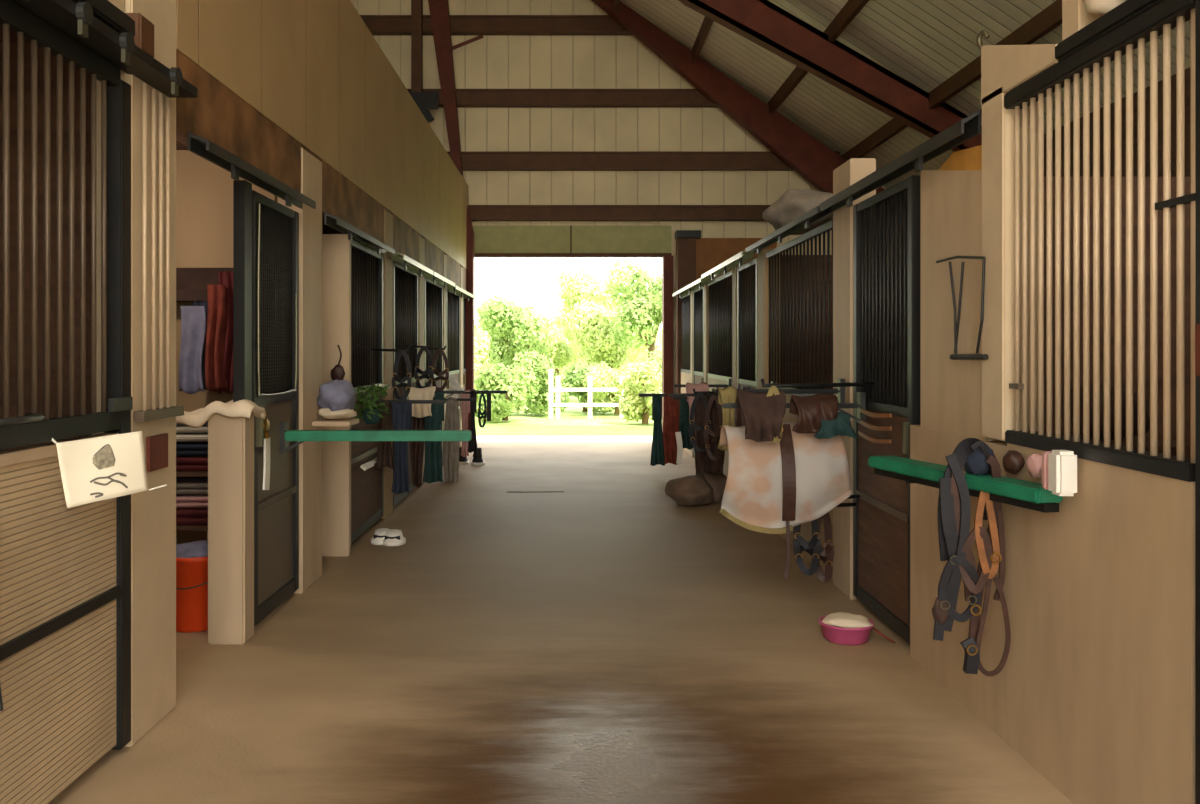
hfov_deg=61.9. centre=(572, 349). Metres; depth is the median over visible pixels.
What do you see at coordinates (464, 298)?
door
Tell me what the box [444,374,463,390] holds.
strap
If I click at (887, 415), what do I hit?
strap
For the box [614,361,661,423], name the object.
shrub
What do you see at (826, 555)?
halter
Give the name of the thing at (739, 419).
blanket
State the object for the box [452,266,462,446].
post
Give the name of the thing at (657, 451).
blanket
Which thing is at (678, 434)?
strap
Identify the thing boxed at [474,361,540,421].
shrub
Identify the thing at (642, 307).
tree
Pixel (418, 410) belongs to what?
blanket
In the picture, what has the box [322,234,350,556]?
wall
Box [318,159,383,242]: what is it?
trim
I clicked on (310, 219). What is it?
post
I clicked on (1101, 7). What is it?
plastic bag
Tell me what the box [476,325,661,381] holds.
hedge
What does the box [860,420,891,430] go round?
strap
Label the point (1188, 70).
wall
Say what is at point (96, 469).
paper sign
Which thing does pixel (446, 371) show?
halter
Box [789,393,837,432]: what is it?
blanket
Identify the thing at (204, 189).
wall
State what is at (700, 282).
door track
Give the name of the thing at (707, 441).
halter
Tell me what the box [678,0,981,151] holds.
rafter
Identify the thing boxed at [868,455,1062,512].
shelf
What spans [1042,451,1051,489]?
card
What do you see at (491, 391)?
bar
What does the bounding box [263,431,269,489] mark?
strap
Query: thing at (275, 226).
door
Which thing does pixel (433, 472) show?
blanket
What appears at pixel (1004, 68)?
post
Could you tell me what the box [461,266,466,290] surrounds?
trim
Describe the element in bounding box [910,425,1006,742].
wall
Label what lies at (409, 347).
hook
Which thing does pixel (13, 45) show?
wall
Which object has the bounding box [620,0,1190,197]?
ceiling
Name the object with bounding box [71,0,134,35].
door track
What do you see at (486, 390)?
hook
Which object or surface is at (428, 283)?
wall
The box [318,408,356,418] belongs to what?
towel
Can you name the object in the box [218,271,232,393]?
coat
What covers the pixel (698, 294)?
door
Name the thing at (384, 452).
blanket
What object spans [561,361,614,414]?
shrub
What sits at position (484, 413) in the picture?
halter
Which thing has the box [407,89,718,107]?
beam
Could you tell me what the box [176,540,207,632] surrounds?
bucket
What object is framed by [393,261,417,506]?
door
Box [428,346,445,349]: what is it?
hook
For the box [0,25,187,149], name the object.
ceiling
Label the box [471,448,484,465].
boot
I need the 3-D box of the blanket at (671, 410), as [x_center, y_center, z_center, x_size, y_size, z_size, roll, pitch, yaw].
[1.195,0.955,12.178,0.220,0.872,0.159,0,0,0]
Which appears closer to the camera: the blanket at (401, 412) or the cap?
the blanket at (401, 412)
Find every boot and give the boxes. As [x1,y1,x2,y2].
[371,528,389,544]
[382,529,405,545]
[459,447,468,464]
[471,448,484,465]
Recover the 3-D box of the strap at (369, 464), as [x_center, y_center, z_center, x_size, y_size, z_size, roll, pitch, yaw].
[-1.696,0.956,8.425,0.062,0.060,0.751,0,0,0]
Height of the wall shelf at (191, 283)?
0.220 m
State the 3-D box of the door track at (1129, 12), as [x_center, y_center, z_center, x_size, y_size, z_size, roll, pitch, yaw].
[1.745,-1.042,3.135,0.110,0.065,0.770,0,0,0]
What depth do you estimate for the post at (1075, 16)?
3.43 m
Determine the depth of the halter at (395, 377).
8.59 m
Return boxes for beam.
[360,15,631,34]
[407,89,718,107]
[447,151,839,170]
[468,205,770,220]
[767,0,868,113]
[841,0,1061,160]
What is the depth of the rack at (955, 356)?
4.34 m
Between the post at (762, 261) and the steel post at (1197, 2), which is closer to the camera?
the steel post at (1197, 2)
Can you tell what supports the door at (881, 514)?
hanging from the door track at (969, 127)
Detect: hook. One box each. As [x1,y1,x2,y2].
[371,346,410,351]
[406,343,430,347]
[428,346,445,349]
[464,390,487,393]
[693,388,717,393]
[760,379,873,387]
[836,503,855,506]
[847,495,859,498]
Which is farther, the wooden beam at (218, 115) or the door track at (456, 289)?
the door track at (456, 289)
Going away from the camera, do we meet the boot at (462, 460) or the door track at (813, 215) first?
the door track at (813, 215)
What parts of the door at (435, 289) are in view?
panel, rail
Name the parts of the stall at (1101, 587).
rail, rail, cross rod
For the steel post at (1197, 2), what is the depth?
2.72 m
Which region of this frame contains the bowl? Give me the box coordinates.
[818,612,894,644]
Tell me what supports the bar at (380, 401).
attached to the door at (367, 485)
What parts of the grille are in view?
latch plate, rail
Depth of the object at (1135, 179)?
5.02 m
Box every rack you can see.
[176,404,207,543]
[936,256,987,359]
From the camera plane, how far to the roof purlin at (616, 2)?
15.92 m
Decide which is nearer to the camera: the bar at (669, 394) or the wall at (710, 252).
the bar at (669, 394)
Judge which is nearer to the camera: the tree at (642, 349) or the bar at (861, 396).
the bar at (861, 396)
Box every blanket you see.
[176,423,207,441]
[176,442,207,455]
[176,456,207,471]
[176,476,207,493]
[176,494,207,507]
[176,508,207,524]
[376,400,392,468]
[392,401,411,493]
[408,386,435,417]
[409,416,424,487]
[423,392,444,482]
[443,397,458,481]
[460,390,469,456]
[468,389,477,452]
[650,394,664,465]
[663,393,678,464]
[679,397,694,449]
[685,382,708,419]
[694,394,724,474]
[718,386,736,449]
[719,422,851,579]
[723,387,750,426]
[737,390,785,441]
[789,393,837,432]
[814,412,857,438]
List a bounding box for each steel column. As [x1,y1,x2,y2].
[409,0,437,122]
[428,0,473,444]
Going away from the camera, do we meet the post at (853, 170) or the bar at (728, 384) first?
the post at (853, 170)
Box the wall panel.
[920,170,1001,440]
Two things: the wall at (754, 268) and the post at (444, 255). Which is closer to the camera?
the wall at (754, 268)
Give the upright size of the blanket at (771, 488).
0.892 m
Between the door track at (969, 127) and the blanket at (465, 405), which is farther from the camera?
the blanket at (465, 405)
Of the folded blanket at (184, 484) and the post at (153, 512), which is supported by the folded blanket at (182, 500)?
the folded blanket at (184, 484)
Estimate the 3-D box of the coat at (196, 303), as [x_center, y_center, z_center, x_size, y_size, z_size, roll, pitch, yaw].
[-2.325,-0.063,6.300,0.135,0.632,0.064,0,0,0]
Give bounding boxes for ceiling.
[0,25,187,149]
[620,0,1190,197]
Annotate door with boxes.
[0,0,132,803]
[252,190,298,626]
[351,239,382,543]
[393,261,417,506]
[425,277,442,463]
[446,289,459,446]
[463,297,465,389]
[693,285,703,455]
[737,258,756,388]
[853,175,919,643]
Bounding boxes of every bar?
[279,422,471,452]
[365,393,446,408]
[404,387,464,399]
[441,386,506,397]
[444,398,475,400]
[638,388,713,396]
[668,387,745,396]
[674,378,730,388]
[721,392,865,422]
[736,379,844,402]
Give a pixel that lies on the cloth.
(198, 418)
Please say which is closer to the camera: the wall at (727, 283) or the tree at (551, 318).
the wall at (727, 283)
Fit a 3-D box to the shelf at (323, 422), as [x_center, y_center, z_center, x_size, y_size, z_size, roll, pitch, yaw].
[-1.594,0.487,6.730,0.248,0.030,0.300,0,0,0]
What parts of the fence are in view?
post, post, rail, rail, post, post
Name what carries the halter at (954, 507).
hanging from the shelf at (1011, 491)
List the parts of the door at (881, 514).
rail, rail, rail, panel, rail, handle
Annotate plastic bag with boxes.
[1082,0,1125,14]
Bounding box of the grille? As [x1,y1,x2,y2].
[134,83,183,471]
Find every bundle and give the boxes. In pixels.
[317,379,355,410]
[964,441,994,474]
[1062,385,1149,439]
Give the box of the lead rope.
[507,491,563,491]
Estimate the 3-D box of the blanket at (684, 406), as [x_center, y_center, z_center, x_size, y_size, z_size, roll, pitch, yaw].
[1.311,0.830,11.530,0.190,0.628,0.147,0,0,0]
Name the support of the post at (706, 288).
on the floor
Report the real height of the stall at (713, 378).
2.420 m
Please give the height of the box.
0.150 m
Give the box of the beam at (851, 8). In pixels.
[767,0,868,113]
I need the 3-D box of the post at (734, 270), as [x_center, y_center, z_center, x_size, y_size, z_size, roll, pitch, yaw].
[1.800,0.320,10.675,0.160,2.460,0.250,0,0,0]
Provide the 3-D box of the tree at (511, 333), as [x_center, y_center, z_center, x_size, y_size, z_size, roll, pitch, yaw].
[-1.429,0.040,25.883,2.210,3.029,2.184,0,0,9]
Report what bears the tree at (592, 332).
on the grass at (571, 422)
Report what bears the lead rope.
on the floor
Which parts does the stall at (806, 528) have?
rail, rail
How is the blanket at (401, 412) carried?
hanging from the bar at (380, 401)
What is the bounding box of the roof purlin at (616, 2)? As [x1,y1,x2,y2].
[614,0,619,10]
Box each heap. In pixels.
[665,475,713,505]
[695,473,726,502]
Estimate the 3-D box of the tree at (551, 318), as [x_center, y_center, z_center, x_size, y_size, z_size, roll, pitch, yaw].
[-0.833,-0.286,37.014,4.227,3.682,4.660,0,0,13]
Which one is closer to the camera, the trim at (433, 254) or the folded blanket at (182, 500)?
the folded blanket at (182, 500)
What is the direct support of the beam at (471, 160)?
attached to the wall at (491, 61)
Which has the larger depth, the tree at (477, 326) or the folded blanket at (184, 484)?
the tree at (477, 326)
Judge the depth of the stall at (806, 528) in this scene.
7.59 m
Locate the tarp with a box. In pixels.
[762,190,832,234]
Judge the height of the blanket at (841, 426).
0.150 m
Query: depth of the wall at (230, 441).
5.25 m
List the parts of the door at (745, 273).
rail, panel, rail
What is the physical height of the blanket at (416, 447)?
0.969 m
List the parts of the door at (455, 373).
panel, rail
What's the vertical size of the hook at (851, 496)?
0.018 m
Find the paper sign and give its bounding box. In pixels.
[52,431,166,507]
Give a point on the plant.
(371, 415)
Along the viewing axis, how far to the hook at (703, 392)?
9.80 m
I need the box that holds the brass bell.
[263,419,269,430]
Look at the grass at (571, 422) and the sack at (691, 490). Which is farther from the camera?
the grass at (571, 422)
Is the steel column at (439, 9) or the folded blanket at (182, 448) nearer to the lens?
the folded blanket at (182, 448)
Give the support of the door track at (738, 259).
attached to the post at (734, 270)
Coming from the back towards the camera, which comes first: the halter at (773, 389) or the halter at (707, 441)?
the halter at (707, 441)
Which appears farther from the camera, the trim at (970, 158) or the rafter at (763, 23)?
the rafter at (763, 23)
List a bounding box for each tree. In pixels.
[474,320,487,341]
[474,323,510,374]
[475,294,556,409]
[511,292,587,385]
[513,301,573,368]
[554,265,624,364]
[568,299,634,401]
[579,326,661,372]
[603,257,661,360]
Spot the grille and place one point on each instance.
(156, 445)
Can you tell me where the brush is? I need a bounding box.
[1026,453,1041,478]
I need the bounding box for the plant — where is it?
[354,345,389,423]
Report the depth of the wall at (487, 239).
16.64 m
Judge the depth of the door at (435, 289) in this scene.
12.73 m
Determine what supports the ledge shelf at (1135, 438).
attached to the wall at (985, 696)
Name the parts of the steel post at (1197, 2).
latch plate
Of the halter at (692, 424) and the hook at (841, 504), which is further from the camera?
the halter at (692, 424)
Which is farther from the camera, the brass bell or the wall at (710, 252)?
the wall at (710, 252)
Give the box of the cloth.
[176,399,265,427]
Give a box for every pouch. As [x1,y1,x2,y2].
[331,345,344,379]
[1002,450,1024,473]
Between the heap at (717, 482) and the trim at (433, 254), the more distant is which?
the trim at (433, 254)
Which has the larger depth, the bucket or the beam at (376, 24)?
the beam at (376, 24)
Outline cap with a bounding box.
[675,230,700,239]
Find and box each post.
[92,0,175,746]
[278,147,321,592]
[368,209,392,518]
[406,235,424,487]
[442,253,445,465]
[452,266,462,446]
[690,291,694,457]
[704,283,717,383]
[732,264,742,388]
[757,249,779,388]
[833,158,875,599]
[977,30,1058,440]
[1062,0,1102,40]
[1195,0,1199,803]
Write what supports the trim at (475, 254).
attached to the wall at (487, 239)
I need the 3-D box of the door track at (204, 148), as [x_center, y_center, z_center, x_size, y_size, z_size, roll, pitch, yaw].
[-1.667,-0.905,5.375,0.095,0.130,1.850,0,0,0]
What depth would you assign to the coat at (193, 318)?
6.22 m
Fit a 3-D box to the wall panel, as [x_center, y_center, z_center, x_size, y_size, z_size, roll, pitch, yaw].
[1.785,-0.240,4.562,0.130,1.300,0.775,0,0,0]
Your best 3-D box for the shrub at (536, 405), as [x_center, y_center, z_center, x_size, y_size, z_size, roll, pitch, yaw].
[-0.979,0.786,23.911,1.564,1.579,1.607,0,0,26]
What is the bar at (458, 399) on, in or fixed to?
attached to the door at (435, 289)
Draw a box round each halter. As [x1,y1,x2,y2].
[392,350,411,399]
[414,346,432,387]
[432,348,448,390]
[478,393,486,427]
[688,392,711,451]
[704,395,722,460]
[766,385,782,442]
[793,519,820,575]
[812,512,833,582]
[932,438,995,640]
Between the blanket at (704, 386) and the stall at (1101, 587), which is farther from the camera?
the blanket at (704, 386)
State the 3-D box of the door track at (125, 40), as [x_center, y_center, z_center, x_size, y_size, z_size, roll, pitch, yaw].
[-1.655,-1.135,3.080,0.160,0.230,2.360,0,0,0]
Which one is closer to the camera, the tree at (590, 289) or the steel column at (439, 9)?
the steel column at (439, 9)
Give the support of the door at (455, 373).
hanging from the door track at (456, 289)
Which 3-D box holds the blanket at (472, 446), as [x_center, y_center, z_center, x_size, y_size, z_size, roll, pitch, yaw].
[-1.297,0.920,12.983,0.126,0.821,0.133,0,0,0]
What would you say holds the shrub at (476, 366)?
on the grass at (571, 422)
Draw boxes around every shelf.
[176,268,232,301]
[312,419,358,425]
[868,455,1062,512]
[1054,434,1190,457]
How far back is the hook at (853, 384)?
5.78 m
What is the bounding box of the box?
[1048,450,1076,495]
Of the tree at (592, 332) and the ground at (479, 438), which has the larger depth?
the tree at (592, 332)
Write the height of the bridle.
0.835 m
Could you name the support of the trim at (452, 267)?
attached to the wall at (314, 69)
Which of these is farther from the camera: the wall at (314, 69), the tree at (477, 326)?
the tree at (477, 326)
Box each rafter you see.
[592,0,907,213]
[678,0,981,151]
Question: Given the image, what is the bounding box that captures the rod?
[447,35,483,50]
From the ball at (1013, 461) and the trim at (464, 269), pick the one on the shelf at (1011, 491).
the ball at (1013, 461)
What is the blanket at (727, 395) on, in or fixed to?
hanging from the bar at (840, 391)
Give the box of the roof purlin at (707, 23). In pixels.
[691,17,712,62]
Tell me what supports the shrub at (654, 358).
on the grass at (571, 422)
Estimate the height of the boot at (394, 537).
0.105 m
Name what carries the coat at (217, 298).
hanging from the wall shelf at (191, 283)
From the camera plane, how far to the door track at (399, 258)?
10.03 m
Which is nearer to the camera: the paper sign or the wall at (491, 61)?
the paper sign
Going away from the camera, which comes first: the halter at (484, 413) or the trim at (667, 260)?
the halter at (484, 413)
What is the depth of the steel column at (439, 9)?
16.20 m
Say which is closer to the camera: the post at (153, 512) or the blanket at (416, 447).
the post at (153, 512)
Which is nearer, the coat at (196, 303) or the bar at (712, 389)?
the coat at (196, 303)
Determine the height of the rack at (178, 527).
1.200 m
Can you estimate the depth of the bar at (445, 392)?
10.19 m
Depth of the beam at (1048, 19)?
11.25 m
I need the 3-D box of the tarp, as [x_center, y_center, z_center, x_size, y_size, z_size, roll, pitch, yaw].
[1.895,-1.162,8.398,0.569,0.345,1.021,0,0,0]
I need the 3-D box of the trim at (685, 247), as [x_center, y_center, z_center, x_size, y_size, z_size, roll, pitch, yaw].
[1.830,-0.175,16.225,0.300,3.450,0.250,0,0,0]
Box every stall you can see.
[681,293,689,453]
[707,270,731,476]
[766,220,832,582]
[1004,0,1194,803]
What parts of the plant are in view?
pot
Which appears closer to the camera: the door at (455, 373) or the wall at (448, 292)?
the door at (455, 373)
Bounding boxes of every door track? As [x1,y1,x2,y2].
[11,0,196,97]
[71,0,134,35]
[188,132,315,208]
[324,212,394,253]
[391,252,433,276]
[423,271,454,288]
[446,283,474,300]
[672,275,710,297]
[701,249,754,279]
[745,205,830,253]
[820,110,980,211]
[1055,0,1162,61]
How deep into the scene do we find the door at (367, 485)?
8.38 m
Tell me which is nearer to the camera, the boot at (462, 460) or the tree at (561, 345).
the boot at (462, 460)
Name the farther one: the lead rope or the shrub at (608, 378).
the shrub at (608, 378)
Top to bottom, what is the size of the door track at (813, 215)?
0.130 m
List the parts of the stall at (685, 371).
rail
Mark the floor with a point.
(606, 638)
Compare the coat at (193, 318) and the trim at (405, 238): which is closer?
the coat at (193, 318)
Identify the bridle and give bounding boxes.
[959,455,1010,675]
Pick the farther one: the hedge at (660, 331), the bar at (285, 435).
the hedge at (660, 331)
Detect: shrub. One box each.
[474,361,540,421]
[474,364,502,413]
[510,350,570,415]
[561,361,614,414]
[582,361,636,414]
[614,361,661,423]
[636,350,661,386]
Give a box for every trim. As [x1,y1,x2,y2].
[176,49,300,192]
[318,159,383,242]
[390,213,418,262]
[422,237,442,275]
[445,254,459,286]
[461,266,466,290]
[474,253,671,256]
[570,225,571,252]
[662,255,672,431]
[676,238,695,412]
[939,145,981,169]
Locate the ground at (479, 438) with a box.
[476,436,652,441]
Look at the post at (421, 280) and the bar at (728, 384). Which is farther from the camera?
the post at (421, 280)
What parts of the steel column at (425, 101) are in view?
bracket plate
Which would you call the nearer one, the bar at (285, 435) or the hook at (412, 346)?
the bar at (285, 435)
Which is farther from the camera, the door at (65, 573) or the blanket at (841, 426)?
the blanket at (841, 426)
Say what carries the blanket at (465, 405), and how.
hanging from the bar at (491, 391)
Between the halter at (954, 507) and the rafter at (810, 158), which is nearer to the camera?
the halter at (954, 507)
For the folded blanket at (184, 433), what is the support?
on the folded blanket at (182, 448)
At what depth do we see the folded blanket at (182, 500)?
5.95 m
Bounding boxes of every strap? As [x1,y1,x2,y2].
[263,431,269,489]
[360,457,376,470]
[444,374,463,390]
[675,432,682,463]
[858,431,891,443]
[860,408,891,417]
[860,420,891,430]
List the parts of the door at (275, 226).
handle, rail, rail, rail, edge trim, rail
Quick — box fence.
[549,370,623,417]
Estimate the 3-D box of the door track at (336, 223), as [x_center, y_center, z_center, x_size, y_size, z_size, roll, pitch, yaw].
[-1.667,-0.885,8.000,0.095,0.130,2.200,0,0,0]
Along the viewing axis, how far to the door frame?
5.30 m
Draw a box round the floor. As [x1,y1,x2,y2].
[48,442,1072,803]
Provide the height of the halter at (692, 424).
0.585 m
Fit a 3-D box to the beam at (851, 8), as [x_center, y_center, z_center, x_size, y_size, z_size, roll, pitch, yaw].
[3.200,-3.918,7.090,0.070,0.200,19.180,0,0,0]
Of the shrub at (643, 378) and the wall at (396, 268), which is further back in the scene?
the shrub at (643, 378)
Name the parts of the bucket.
handle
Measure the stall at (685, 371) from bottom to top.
2.420 m
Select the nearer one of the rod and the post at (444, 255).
the post at (444, 255)
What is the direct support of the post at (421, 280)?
on the floor
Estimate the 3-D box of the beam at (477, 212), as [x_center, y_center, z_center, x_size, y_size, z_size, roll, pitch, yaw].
[-0.500,-2.267,16.565,11.800,0.240,0.210,0,0,0]
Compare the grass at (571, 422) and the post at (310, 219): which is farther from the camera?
the grass at (571, 422)
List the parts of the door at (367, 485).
rail, panel, rail, rail, rail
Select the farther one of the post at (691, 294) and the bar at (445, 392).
the post at (691, 294)
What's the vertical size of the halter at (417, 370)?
0.456 m
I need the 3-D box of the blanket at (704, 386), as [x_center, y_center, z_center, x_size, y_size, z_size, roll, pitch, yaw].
[1.348,0.567,10.875,0.250,0.428,0.165,0,0,0]
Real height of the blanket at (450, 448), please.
1.025 m
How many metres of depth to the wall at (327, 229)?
9.35 m
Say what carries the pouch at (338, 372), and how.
hanging from the wall at (336, 248)
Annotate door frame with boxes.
[233,180,251,402]
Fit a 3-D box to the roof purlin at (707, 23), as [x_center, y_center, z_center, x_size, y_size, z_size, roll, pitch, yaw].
[1.950,-4.743,7.090,0.070,0.200,19.180,0,0,0]
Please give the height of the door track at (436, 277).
0.140 m
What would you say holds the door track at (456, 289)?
attached to the post at (461, 268)
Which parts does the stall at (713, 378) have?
rail, rail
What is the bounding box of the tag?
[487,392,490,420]
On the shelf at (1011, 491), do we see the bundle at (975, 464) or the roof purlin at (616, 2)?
the bundle at (975, 464)
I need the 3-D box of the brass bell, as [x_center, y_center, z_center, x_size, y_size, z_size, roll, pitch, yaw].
[-1.716,0.419,5.587,0.025,0.070,0.119,0,0,0]
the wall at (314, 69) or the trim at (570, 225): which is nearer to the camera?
the wall at (314, 69)
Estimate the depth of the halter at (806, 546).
5.97 m
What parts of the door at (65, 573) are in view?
latch rod, handle, slatted panel, rail, rail, rail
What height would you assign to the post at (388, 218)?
2.840 m
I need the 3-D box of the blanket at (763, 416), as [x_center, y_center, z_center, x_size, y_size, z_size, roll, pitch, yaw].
[1.084,0.379,5.763,0.275,0.298,0.211,0,0,0]
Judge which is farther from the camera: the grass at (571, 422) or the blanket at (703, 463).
the grass at (571, 422)
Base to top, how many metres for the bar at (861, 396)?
0.180 m
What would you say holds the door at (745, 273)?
hanging from the door track at (738, 259)
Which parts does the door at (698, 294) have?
panel, rail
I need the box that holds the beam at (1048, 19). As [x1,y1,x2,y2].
[841,0,1061,160]
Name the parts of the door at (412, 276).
panel, rail, rail, rail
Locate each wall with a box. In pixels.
[0,42,91,450]
[108,0,467,268]
[176,150,277,543]
[208,412,253,644]
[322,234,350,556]
[323,218,367,386]
[350,0,885,392]
[396,268,404,378]
[428,283,428,374]
[448,292,448,364]
[473,226,670,252]
[696,238,776,282]
[727,283,727,375]
[754,268,754,380]
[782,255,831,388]
[878,214,907,404]
[902,67,1190,206]
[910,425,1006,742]
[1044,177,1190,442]
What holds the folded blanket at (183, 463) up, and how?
on the rack at (178, 527)
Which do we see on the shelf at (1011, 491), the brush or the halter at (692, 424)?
the brush
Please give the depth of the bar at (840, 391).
6.34 m
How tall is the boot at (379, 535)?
0.105 m
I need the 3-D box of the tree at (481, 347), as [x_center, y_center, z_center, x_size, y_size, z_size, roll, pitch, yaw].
[-2.405,0.309,29.997,2.522,2.492,2.646,0,0,0]
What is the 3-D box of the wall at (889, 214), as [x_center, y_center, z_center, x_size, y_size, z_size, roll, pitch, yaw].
[3.680,0.340,6.430,3.640,2.420,0.060,0,0,0]
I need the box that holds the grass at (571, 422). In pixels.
[475,382,653,435]
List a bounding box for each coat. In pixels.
[178,306,205,393]
[194,301,207,389]
[205,284,227,391]
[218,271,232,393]
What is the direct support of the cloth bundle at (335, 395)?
on the towel

